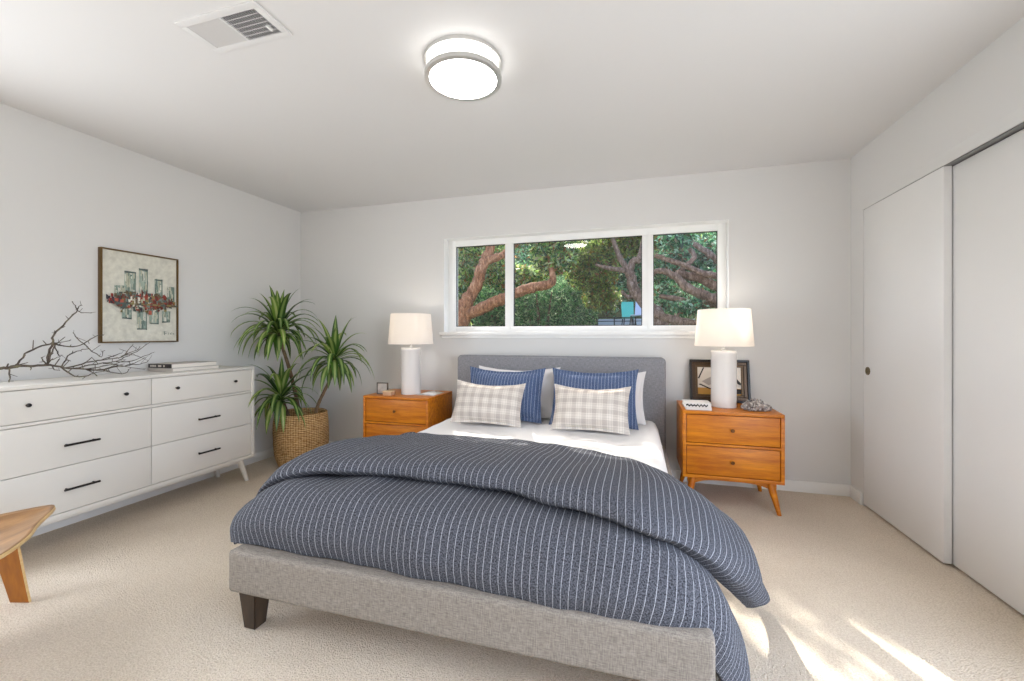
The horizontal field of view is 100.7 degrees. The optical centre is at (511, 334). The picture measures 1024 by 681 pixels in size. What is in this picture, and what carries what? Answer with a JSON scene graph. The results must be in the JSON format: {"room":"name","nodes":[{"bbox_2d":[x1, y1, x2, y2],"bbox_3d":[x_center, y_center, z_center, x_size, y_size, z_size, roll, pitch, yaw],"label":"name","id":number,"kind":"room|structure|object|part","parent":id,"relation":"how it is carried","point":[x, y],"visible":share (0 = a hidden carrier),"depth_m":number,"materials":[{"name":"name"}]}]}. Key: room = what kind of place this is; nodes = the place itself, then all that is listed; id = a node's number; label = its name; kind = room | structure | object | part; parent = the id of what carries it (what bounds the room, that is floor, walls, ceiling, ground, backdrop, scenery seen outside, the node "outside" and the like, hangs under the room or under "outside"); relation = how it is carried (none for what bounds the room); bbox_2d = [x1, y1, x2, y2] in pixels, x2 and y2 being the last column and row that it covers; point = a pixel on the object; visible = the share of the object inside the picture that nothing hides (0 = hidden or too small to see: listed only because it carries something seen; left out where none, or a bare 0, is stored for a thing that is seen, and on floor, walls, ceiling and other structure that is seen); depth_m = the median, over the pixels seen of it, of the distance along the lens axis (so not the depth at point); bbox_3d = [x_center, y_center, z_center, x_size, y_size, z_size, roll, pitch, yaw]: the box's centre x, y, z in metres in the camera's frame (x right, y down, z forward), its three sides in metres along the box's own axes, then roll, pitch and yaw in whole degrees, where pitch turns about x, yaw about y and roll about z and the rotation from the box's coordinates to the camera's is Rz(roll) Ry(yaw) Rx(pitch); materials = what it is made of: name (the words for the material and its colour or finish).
{"room":"bedroom","nodes":[
{"label":"bedroom","id":0,"kind":"room"},
{"bbox_2d":[0,103,300,452],"bbox_3d":[-3.021,-0.053,1.818,0.120,2.440,5.797,0,0,16],"label":"wall","id":1,"kind":"structure","parent":0,"point":[66,194],"depth_m":2.87,"materials":[{"name":"paint"}]},
{"bbox_2d":[98,247,178,342],"bbox_3d":[-2.597,-0.257,2.977,0.040,0.622,0.484,0,0,16],"label":"painting","id":2,"kind":"object","parent":1,"relation":"attached to","point":[138,293],"visible":1,"depth_m":2.95,"materials":[{"name":"paint"},{"name":"canvas"},{"name":"wood"}]},
{"bbox_2d":[32,448,273,536],"bbox_3d":[-2.968,1.125,1.759,0.014,0.085,5.513,0,0,16],"label":"baseboard","id":3,"kind":"structure","parent":1,"relation":"attached to","point":[258,456],"depth_m":3.00,"materials":[{"name":"white paint"}]},
{"bbox_2d":[0,0,1023,211],"bbox_3d":[-0.329,-1.333,1.032,5.689,0.120,5.797,0,0,16],"label":"ceiling","id":4,"kind":"structure","parent":0,"point":[341,111],"depth_m":2.16,"materials":[{"name":"paint"}]},
{"bbox_2d":[174,0,292,53],"bbox_3d":[-1.152,-1.266,1.763,0.410,0.013,0.196,0,0,16],"label":"ceiling vent","id":5,"kind":"object","parent":4,"relation":"in","point":[245,24],"visible":1,"depth_m":1.75,"materials":[{"name":"metal"}]},
{"bbox_2d":[424,34,501,101],"bbox_3d":[-0.227,-1.227,1.978,0.358,0.090,0.358,0,0,16],"label":"ceiling light","id":6,"kind":"object","parent":4,"relation":"attached to","point":[459,67],"visible":1,"depth_m":1.90,"materials":[{"name":"white glass"}]},
{"bbox_2d":[428,41,497,65],"bbox_3d":[-0.227,-1.230,1.978,0.324,0.066,0.324,0,0,16],"label":"diffuser","id":7,"kind":"object","parent":6,"relation":"attached to","point":[444,53],"depth_m":1.84,"materials":[{"name":"white glass"}]},
{"bbox_2d":[0,456,1023,680],"bbox_3d":[-0.329,1.227,1.032,5.689,0.120,5.797,0,0,16],"label":"floor","id":8,"kind":"structure","parent":0,"point":[138,591],"depth_m":1.76,"materials":[{"name":"carpet"}]},
{"bbox_2d":[0,505,55,602],"bbox_3d":[-2.005,0.960,1.551,0.605,0.415,0.618,0,0,16],"label":"table","id":9,"kind":"object","parent":8,"relation":"on","point":[16,527],"visible":1,"depth_m":1.81,"materials":[{"name":"brown wood"}]},
{"bbox_3d":[-2.172,0.978,1.825,0.138,0.379,0.068,0,0,1],"label":"leg","id":10,"kind":"part","parent":9,"relation":"part of","materials":[{"name":"brown wood"}]},
{"bbox_3d":[-2.037,0.774,1.498,0.483,0.043,0.638,0,0,-35],"label":"seat","id":11,"kind":"part","parent":9,"relation":"part of","materials":[{"name":"brown wood"}]},
{"bbox_2d":[0,366,253,527],"bbox_3d":[-2.454,0.712,2.746,0.407,0.910,1.507,0,0,16],"label":"dresser","id":12,"kind":"object","parent":8,"relation":"on","point":[75,445],"visible":1,"depth_m":2.51,"materials":[{"name":"white paint"}]},
{"bbox_3d":[-2.401,0.833,2.352,0.017,0.243,0.722,0,0,16],"label":"drawer","id":13,"kind":"part","parent":12,"relation":"part of","materials":[{"name":"white paint"}]},
{"bbox_3d":[-2.401,0.587,2.352,0.017,0.242,0.722,0,0,16],"label":"drawer","id":14,"kind":"part","parent":12,"relation":"part of","materials":[{"name":"white paint"}]},
{"bbox_3d":[-2.401,0.362,2.352,0.017,0.164,0.722,0,0,16],"label":"drawer","id":15,"kind":"part","parent":12,"relation":"part of","materials":[{"name":"white paint"}]},
{"bbox_2d":[0,301,153,381],"bbox_3d":[-2.545,0.027,2.440,0.268,0.459,0.846,0,0,25],"label":"branch","id":16,"kind":"object","parent":12,"relation":"on","point":[53,344],"visible":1,"depth_m":2.44,"materials":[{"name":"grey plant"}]},
{"bbox_3d":[-2.376,0.833,2.345,0.033,0.012,0.156,0,0,16],"label":"handle","id":17,"kind":"part","parent":12,"relation":"part of","materials":[{"name":"black metal"}]},
{"bbox_3d":[-2.376,0.594,2.345,0.033,0.012,0.156,0,0,16],"label":"handle","id":18,"kind":"part","parent":12,"relation":"part of","materials":[{"name":"black metal"}]},
{"bbox_2d":[149,365,218,371],"bbox_3d":[-2.398,0.244,3.117,0.230,0.024,0.340,0,0,16],"label":"book","id":19,"kind":"object","parent":12,"relation":"on","point":[211,366],"visible":0.84,"depth_m":2.99,"materials":[{"name":"white paper"}]},
{"bbox_2d":[148,361,216,367],"bbox_3d":[-2.401,0.218,3.107,0.221,0.029,0.331,0,0,16],"label":"book","id":20,"kind":"object","parent":19,"relation":"on","point":[186,363],"visible":1,"depth_m":3.01,"materials":[{"name":"white paper"}]},
{"bbox_3d":[-2.197,0.833,3.049,0.017,0.243,0.723,0,0,16],"label":"drawer","id":21,"kind":"part","parent":12,"relation":"part of","materials":[{"name":"white paint"}]},
{"bbox_3d":[-2.197,0.587,3.049,0.017,0.242,0.723,0,0,16],"label":"drawer","id":22,"kind":"part","parent":12,"relation":"part of","materials":[{"name":"white paint"}]},
{"bbox_3d":[-2.197,0.362,3.049,0.017,0.164,0.723,0,0,16],"label":"drawer","id":23,"kind":"part","parent":12,"relation":"part of","materials":[{"name":"white paint"}]},
{"bbox_3d":[-2.173,0.594,3.042,0.033,0.012,0.156,0,0,16],"label":"handle","id":24,"kind":"part","parent":12,"relation":"part of","materials":[{"name":"black metal"}]},
{"bbox_3d":[-2.173,0.833,3.042,0.033,0.012,0.156,0,0,16],"label":"handle","id":25,"kind":"part","parent":12,"relation":"part of","materials":[{"name":"black metal"}]},
{"bbox_3d":[-2.403,1.075,3.449,0.051,0.185,0.091,0,0,6],"label":"leg","id":26,"kind":"part","parent":12,"relation":"part of","materials":[{"name":"white paint"}]},
{"bbox_3d":[-2.147,1.075,3.374,0.051,0.185,0.091,0,0,27],"label":"leg","id":27,"kind":"part","parent":12,"relation":"part of","materials":[{"name":"white paint"}]},
{"bbox_2d":[272,407,328,466],"bbox_3d":[-1.911,0.932,3.854,0.458,0.470,0.461,0,0,16],"label":"basket planter","id":28,"kind":"object","parent":8,"relation":"on","point":[296,440],"visible":0.71,"depth_m":3.67,"materials":[{"name":"beige wicker"}]},
{"bbox_2d":[231,285,373,433],"bbox_3d":[-1.800,0.207,3.696,1.190,1.244,0.732,0,0,-1],"label":"dracaena plant","id":29,"kind":"object","parent":28,"relation":"in","point":[277,316],"visible":0.95,"depth_m":3.62,"materials":[{"name":"green plant"}]},
{"bbox_3d":[-2.005,0.677,3.775,0.036,0.191,0.105,0,0,16],"label":"stem","id":30,"kind":"part","parent":29,"relation":"part of","materials":[{"name":"plant"}]},
{"bbox_3d":[-1.983,0.376,3.782,0.048,0.788,0.233,0,0,32],"label":"stem","id":31,"kind":"part","parent":29,"relation":"part of","materials":[{"name":"plant"}]},
{"bbox_3d":[-1.656,0.518,3.739,0.302,0.508,0.035,0,0,30],"label":"stem","id":32,"kind":"part","parent":29,"relation":"part of","materials":[{"name":"plant"}]},
{"bbox_2d":[363,389,451,436],"bbox_3d":[-0.906,0.841,3.729,0.610,0.652,0.488,0,0,16],"label":"nightstand","id":33,"kind":"object","parent":8,"relation":"on","point":[397,414],"visible":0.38,"depth_m":3.54,"materials":[{"name":"brown wood"}]},
{"bbox_2d":[377,382,387,393],"bbox_3d":[-1.108,0.465,3.712,0.108,0.100,0.095,0,0,16],"label":"photo frame","id":34,"kind":"object","parent":33,"relation":"on","point":[381,386],"visible":0.74,"depth_m":3.67,"materials":[{"name":"grey metal"}]},
{"bbox_2d":[378,383,386,392],"bbox_3d":[-1.120,0.465,3.672,0.096,0.088,0.004,0,0,16],"label":"photo","id":35,"kind":"object","parent":34,"relation":"attached to","point":[381,386],"depth_m":3.67},
{"bbox_2d":[382,390,394,395],"bbox_3d":[-1.046,0.494,3.602,0.085,0.040,0.068,0,0,16],"label":"dish","id":36,"kind":"object","parent":33,"relation":"on","point":[385,392],"visible":1,"depth_m":3.58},
{"bbox_3d":[-0.909,0.846,3.722,0.560,0.190,0.424,0,0,16],"label":"drawer","id":37,"kind":"part","parent":33,"relation":"part of","materials":[{"name":"brown wood"}]},
{"bbox_3d":[-0.909,0.634,3.722,0.560,0.186,0.424,0,0,16],"label":"drawer","id":38,"kind":"part","parent":33,"relation":"part of","materials":[{"name":"brown wood"}]},
{"bbox_2d":[388,313,432,394],"bbox_3d":[-0.880,0.162,3.695,0.384,0.706,0.384,0,0,16],"label":"table lamp","id":39,"kind":"object","parent":33,"relation":"on","point":[404,328],"visible":1,"depth_m":3.60,"materials":[{"name":"white ceramic"}]},
{"bbox_3d":[-0.880,-0.049,3.695,0.384,0.260,0.384,0,0,16],"label":"lamp shade","id":40,"kind":"part","parent":39,"relation":"part of","materials":[{"name":"white fabric"}]},
{"bbox_2d":[417,391,443,395],"bbox_3d":[-0.708,0.509,3.696,0.160,0.014,0.208,0,0,16],"label":"booklet","id":41,"kind":"object","parent":33,"relation":"on","point":[429,393],"visible":1,"depth_m":3.67,"materials":[{"name":"paper"}]},
{"bbox_2d":[229,355,714,680],"bbox_3d":[0.044,0.673,2.511,1.767,0.988,2.265,0,0,16],"label":"bed","id":42,"kind":"object","parent":8,"relation":"on","point":[259,574],"visible":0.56,"depth_m":1.43,"materials":[{"name":"grey fabric"}]},
{"bbox_3d":[-1.033,1.087,1.708,0.083,0.160,0.083,0,0,16],"label":"leg","id":43,"kind":"part","parent":42,"relation":"part of","materials":[{"name":"brown wood"}]},
{"bbox_3d":[-0.266,0.932,1.461,1.760,0.166,0.075,0,0,16],"label":"foot rail","id":44,"kind":"part","parent":42,"relation":"part of","materials":[{"name":"grey fabric"}]},
{"bbox_2d":[330,418,667,560],"bbox_3d":[0.051,0.791,2.528,1.678,0.259,2.022,0,0,16],"label":"mattress","id":45,"kind":"object","parent":42,"relation":"on","point":[644,445],"visible":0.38,"depth_m":2.80,"materials":[{"name":"white fabric"}]},
{"bbox_2d":[450,380,525,427],"bbox_3d":[-0.181,0.509,3.177,0.561,0.319,0.186,0,0,13],"label":"plaid cushion","id":46,"kind":"object","parent":45,"relation":"on","point":[500,405],"visible":1,"depth_m":3.12,"materials":[{"name":"fabric"}]},
{"bbox_2d":[230,432,769,680],"bbox_3d":[-0.047,0.833,1.959,2.239,0.626,1.185,0,0,16],"label":"duvet","id":47,"kind":"object","parent":45,"relation":"on","point":[557,526],"visible":0.99,"depth_m":1.50,"materials":[{"name":"blue fabric"}]},
{"bbox_2d":[470,366,545,423],"bbox_3d":[-0.059,0.459,3.312,0.638,0.404,0.189,0,0,20],"label":"striped sham","id":48,"kind":"object","parent":45,"relation":"on","point":[530,411],"visible":0.46,"depth_m":3.26,"materials":[{"name":"blue fabric"}]},
{"bbox_2d":[479,365,560,418],"bbox_3d":[0.037,0.461,3.447,0.703,0.402,0.197,0,0,15],"label":"bed pillow","id":49,"kind":"object","parent":45,"relation":"on","point":[547,392],"visible":0.13,"depth_m":3.34,"materials":[{"name":"white fabric"}]},
{"bbox_2d":[551,384,630,434],"bbox_3d":[0.544,0.510,2.943,0.544,0.309,0.181,0,0,20],"label":"plaid cushion","id":50,"kind":"object","parent":45,"relation":"on","point":[606,410],"visible":1,"depth_m":2.89,"materials":[{"name":"fabric"}]},
{"bbox_2d":[549,367,638,429],"bbox_3d":[0.599,0.460,3.122,0.646,0.414,0.193,0,0,19],"label":"striped sham","id":51,"kind":"object","parent":45,"relation":"on","point":[593,381],"visible":0.35,"depth_m":3.10,"materials":[{"name":"blue fabric"}]},
{"bbox_2d":[635,372,645,424],"bbox_3d":[0.665,0.471,3.260,0.704,0.384,0.197,0,0,18],"label":"bed pillow","id":52,"kind":"object","parent":45,"relation":"on","point":[640,416],"visible":0.13,"depth_m":3.15,"materials":[{"name":"white fabric"}]},
{"bbox_3d":[0.362,0.613,3.548,1.737,0.868,0.095,0,0,16],"label":"headboard","id":53,"kind":"part","parent":42,"relation":"part of","materials":[{"name":"grey fabric"}]},
{"bbox_3d":[0.846,0.932,2.264,0.075,0.166,2.100,0,0,16],"label":"rail","id":54,"kind":"part","parent":42,"relation":"part of","materials":[{"name":"grey fabric"}]},
{"bbox_2d":[677,400,784,515],"bbox_3d":[1.519,0.841,3.021,0.610,0.652,0.488,0,0,16],"label":"nightstand","id":55,"kind":"object","parent":8,"relation":"on","point":[738,444],"visible":0.95,"depth_m":2.81,"materials":[{"name":"brown wood"}]},
{"bbox_3d":[1.337,1.067,3.291,0.048,0.201,0.094,0,0,-24],"label":"leg","id":56,"kind":"part","parent":55,"relation":"part of","materials":[{"name":"brown wood"}]},
{"bbox_3d":[1.226,1.067,2.909,0.094,0.201,0.048,0,0,-34],"label":"leg","id":57,"kind":"part","parent":55,"relation":"part of","materials":[{"name":"brown wood"}]},
{"bbox_2d":[685,407,711,410],"bbox_3d":[1.295,0.505,2.966,0.164,0.020,0.150,0,0,16],"label":"book","id":58,"kind":"object","parent":55,"relation":"on","point":[686,408],"visible":0.62,"depth_m":2.90,"materials":[{"name":"white paper"}]},
{"bbox_2d":[682,399,710,407],"bbox_3d":[1.286,0.481,2.965,0.172,0.030,0.150,0,0,16],"label":"book","id":59,"kind":"object","parent":58,"relation":"on","point":[686,403],"visible":1,"depth_m":2.91,"materials":[{"name":"white paper"}]},
{"bbox_2d":[686,404,707,406],"bbox_3d":[1.261,0.483,2.894,0.139,0.026,0.001,0,0,16],"label":"print","id":60,"kind":"object","parent":59,"relation":"attached to","point":[686,404],"depth_m":2.89},
{"bbox_2d":[689,359,750,402],"bbox_3d":[1.585,0.354,3.247,0.420,0.324,0.076,0,0,16],"label":"picture frame","id":61,"kind":"object","parent":55,"relation":"on","point":[699,369],"visible":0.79,"depth_m":3.27,"materials":[{"name":"brown wood"}]},
{"bbox_2d":[697,367,741,395],"bbox_3d":[1.587,0.355,3.253,0.306,0.211,0.002,0,-9,16],"label":"print","id":62,"kind":"object","parent":61,"relation":"attached to","point":[704,373],"depth_m":3.28},
{"bbox_2d":[694,308,754,408],"bbox_3d":[1.512,0.162,3.033,0.384,0.706,0.384,0,0,16],"label":"table lamp","id":63,"kind":"object","parent":55,"relation":"on","point":[719,327],"visible":1,"depth_m":2.95,"materials":[{"name":"white ceramic"}]},
{"bbox_3d":[1.512,-0.049,3.033,0.384,0.260,0.384,0,0,16],"label":"lamp shade","id":64,"kind":"part","parent":63,"relation":"part of","materials":[{"name":"white fabric"}]},
{"bbox_3d":[1.517,0.846,3.014,0.560,0.190,0.424,0,0,16],"label":"drawer","id":65,"kind":"part","parent":55,"relation":"part of","materials":[{"name":"brown wood"}]},
{"bbox_3d":[1.517,0.634,3.014,0.560,0.186,0.424,0,0,16],"label":"drawer","id":66,"kind":"part","parent":55,"relation":"part of","materials":[{"name":"brown wood"}]},
{"bbox_2d":[740,398,771,411],"bbox_3d":[1.660,0.470,2.891,0.194,0.087,0.141,0,0,16],"label":"cluster","id":67,"kind":"object","parent":55,"relation":"on","point":[754,404],"visible":1,"depth_m":2.86,"materials":[{"name":"grey stone"}]},
{"bbox_3d":[1.711,1.067,2.771,0.048,0.201,0.094,0,0,-34],"label":"leg","id":68,"kind":"part","parent":55,"relation":"part of","materials":[{"name":"brown wood"}]},
{"bbox_2d":[301,158,850,484],"bbox_3d":[0.484,-0.053,3.726,5.539,2.440,0.170,0,0,16],"label":"wall","id":69,"kind":"structure","parent":0,"point":[790,224],"depth_m":3.44,"materials":[{"name":"paint"}]},
{"bbox_2d":[439,219,728,337],"bbox_3d":[0.542,-0.431,3.691,2.482,0.923,0.204,0,0,16],"label":"window","id":70,"kind":"structure","parent":69,"relation":"in","point":[647,329],"depth_m":3.65,"materials":[{"name":"plastic"}]},
{"bbox_3d":[0.539,0.003,3.681,2.482,0.055,0.184,0,0,16],"label":"sill","id":71,"kind":"part","parent":70,"relation":"part of","materials":[{"name":"plastic"}]},
{"bbox_2d":[329,441,849,496],"bbox_3d":[0.122,1.125,3.735,4.839,0.085,0.014,0,0,16],"label":"baseboard","id":72,"kind":"structure","parent":69,"relation":"attached to","point":[790,485],"depth_m":3.14,"materials":[{"name":"white paint"}]},
{"bbox_2d":[851,17,1023,505],"bbox_3d":[2.008,-0.053,0.313,0.700,2.440,5.527,0,0,16],"label":"wall","id":73,"kind":"structure","parent":0,"point":[988,88],"depth_m":2.31,"materials":[{"name":"paint"}]},
{"bbox_2d":[850,485,862,504],"bbox_3d":[2.414,1.125,2.979,0.014,0.085,0.153,0,0,16],"label":"baseboard","id":74,"kind":"structure","parent":73,"relation":"attached to","point":[855,494],"depth_m":2.96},
{"bbox_2d":[864,166,951,563],"bbox_3d":[2.300,0.151,2.511,0.039,2.003,0.781,0,0,16],"label":"door","id":75,"kind":"structure","parent":73,"relation":"in","point":[908,232],"depth_m":2.38,"materials":[{"name":"paint"}]},
{"bbox_3d":[2.380,0.243,2.839,0.008,0.054,0.054,0,0,16],"label":"finger pull","id":76,"kind":"part","parent":75,"relation":"part of","materials":[{"name":"black metal"}]},
{"bbox_2d":[862,106,1023,209],"bbox_3d":[2.191,-0.884,2.169,0.014,0.062,1.532,0,0,16],"label":"trim","id":77,"kind":"structure","parent":73,"relation":"attached to","point":[1015,118],"depth_m":2.07,"materials":[{"name":"paint"}]},
{"bbox_2d":[864,122,1023,209],"bbox_3d":[2.231,-0.866,2.151,0.093,0.034,1.520,0,0,16],"label":"trim","id":78,"kind":"structure","parent":73,"relation":"attached to","point":[1019,127],"depth_m":1.91,"materials":[{"name":"metal"}]},
{"bbox_2d":[952,129,1023,614],"bbox_3d":[2.133,0.154,1.794,0.034,1.998,0.780,0,0,16],"label":"door","id":79,"kind":"structure","parent":73,"relation":"in","point":[988,186],"depth_m":1.92,"materials":[{"name":"paint"}]},
{"label":"outside","id":80,"kind":"structure","parent":0,"visible":0},
{"bbox_2d":[477,233,714,325],"bbox_3d":[1.974,-2.105,13.902,30.000,6.585,20.203,0,0,16],"label":"ground","id":81,"kind":"structure","parent":80,"point":[619,314],"depth_m":15.29,"materials":[{"name":"soil"}]},
{"bbox_2d":[458,259,542,325],"bbox_3d":[-0.453,-0.717,9.711,2.565,2.254,1.998,0,0,16],"label":"shrub","id":82,"kind":"object","parent":81,"relation":"on","point":[489,320],"visible":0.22,"depth_m":9.20,"materials":[{"name":"foliage"},{"name":"reddish-brown bark"}]},
{"bbox_3d":[-0.147,-0.405,9.708,0.687,1.610,1.210,0,0,-2],"label":"stem","id":83,"kind":"part","parent":82,"relation":"part of","materials":[{"name":"brown plant"}]},
{"bbox_2d":[458,241,582,325],"bbox_3d":[-0.797,-1.764,7.565,6.231,5.567,2.618,0,0,22],"label":"tree","id":84,"kind":"object","parent":81,"relation":"on","point":[550,259],"visible":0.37,"depth_m":6.54,"materials":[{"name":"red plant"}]},
{"bbox_2d":[484,240,587,308],"bbox_3d":[0.612,-2.242,13.571,4.443,4.512,3.261,0,0,16],"label":"shrub","id":85,"kind":"object","parent":81,"relation":"on","point":[578,243],"visible":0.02,"depth_m":12.92,"materials":[{"name":"green plant"}]},
{"bbox_2d":[498,276,587,325],"bbox_3d":[0.630,-0.463,8.979,1.995,1.860,1.587,0,0,16],"label":"shrub","id":86,"kind":"object","parent":81,"relation":"on","point":[538,305],"visible":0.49,"depth_m":8.72,"materials":[{"name":"green plant"}]},
{"bbox_3d":[0.636,-0.201,8.845,0.907,1.334,0.679,0,0,6],"label":"stem","id":87,"kind":"part","parent":86,"relation":"part of","materials":[{"name":"brown plant"}]},
{"bbox_2d":[515,244,599,314],"bbox_3d":[1.023,-1.240,11.071,2.637,2.681,2.066,0,0,16],"label":"shrub","id":88,"kind":"object","parent":81,"relation":"on","point":[523,255],"visible":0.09,"depth_m":11.10,"materials":[{"name":"green plant"}]},
{"bbox_2d":[533,275,598,325],"bbox_3d":[1.207,-0.547,9.424,1.712,1.821,1.175,0,0,16],"label":"shrub","id":89,"kind":"object","parent":81,"relation":"on","point":[589,321],"visible":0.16,"depth_m":9.15,"materials":[{"name":"green plant"}]},
{"bbox_2d":[596,317,640,324],"bbox_3d":[3.426,-0.266,11.292,2.350,0.425,0.030,0,0,16],"label":"railing","id":90,"kind":"object","parent":81,"relation":"on","point":[614,321],"visible":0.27,"depth_m":11.46,"materials":[{"name":"black metal"}]},
{"bbox_2d":[578,240,660,316],"bbox_3d":[3.316,-2.449,15.066,3.820,3.798,3.620,0,0,29],"label":"shrub","id":91,"kind":"object","parent":81,"relation":"on","point":[620,281],"visible":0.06,"depth_m":14.64,"materials":[{"name":"green plant"}]},
{"bbox_2d":[621,302,636,324],"bbox_3d":[3.462,-0.557,12.615,0.412,0.882,0.699,0,0,8],"label":"garden chair","id":92,"kind":"object","parent":81,"relation":"on","point":[627,309],"visible":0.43,"depth_m":12.84,"materials":[{"name":"teal paint"}]},
{"bbox_3d":[3.497,-0.748,12.857,0.367,0.500,0.210,0,0,8],"label":"backrest","id":93,"kind":"part","parent":92,"relation":"part of","materials":[{"name":"teal paint"}]},
{"bbox_2d":[629,302,640,324],"bbox_3d":[3.368,-0.557,11.182,0.412,0.882,0.699,0,0,30],"label":"garden chair","id":94,"kind":"object","parent":81,"relation":"on","point":[637,307],"visible":0.38,"depth_m":11.39,"materials":[{"name":"blue paint"}]},
{"bbox_3d":[3.491,-0.748,11.394,0.367,0.500,0.210,0,0,30],"label":"backrest","id":95,"kind":"part","parent":94,"relation":"part of","materials":[{"name":"blue paint"}]},
{"bbox_2d":[563,233,711,324],"bbox_3d":[2.220,-1.750,7.008,4.323,5.196,2.453,0,0,2],"label":"tree","id":96,"kind":"object","parent":81,"relation":"on","point":[591,269],"visible":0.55,"depth_m":6.93,"materials":[{"name":"green plant"}]},
{"bbox_2d":[598,318,694,324],"bbox_3d":[4.378,-0.213,13.124,3.350,0.560,0.150,0,0,16],"label":"wall","id":97,"kind":"structure","parent":81,"relation":"on","point":[638,321],"depth_m":13.36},
{"bbox_2d":[618,232,715,303],"bbox_3d":[5.569,-2.559,14.745,3.987,3.746,3.374,0,0,16],"label":"shrub","id":98,"kind":"object","parent":81,"relation":"on","point":[657,277],"visible":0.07,"depth_m":14.50,"materials":[{"name":"green plant"}]},
{"bbox_2d":[658,267,710,324],"bbox_3d":[4.080,-0.749,8.987,1.904,2.092,1.466,0,0,16],"label":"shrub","id":99,"kind":"object","parent":81,"relation":"on","point":[670,313],"visible":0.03,"depth_m":9.04,"materials":[{"name":"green plant"}]},
{"bbox_2d":[654,234,715,324],"bbox_3d":[2.618,-1.471,5.859,2.770,4.910,2.107,0,0,16],"label":"tree","id":100,"kind":"object","parent":81,"relation":"on","point":[689,259],"visible":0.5,"depth_m":5.36,"materials":[{"name":"green plant"}]},
{"bbox_2d":[691,232,715,319],"bbox_3d":[4.495,-0.795,8.018,2.350,2.495,1.935,0,0,16],"label":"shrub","id":101,"kind":"object","parent":81,"relation":"on","point":[712,233],"visible":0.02,"depth_m":7.92,"materials":[{"name":"green plant"}]},
{"bbox_2d":[700,232,715,245],"bbox_3d":[7.374,-2.061,12.415,4.384,4.131,3.635,0,0,28],"label":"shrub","id":102,"kind":"object","parent":81,"relation":"on","point":[704,235],"visible":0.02,"depth_m":12.81,"materials":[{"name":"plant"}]}
]}

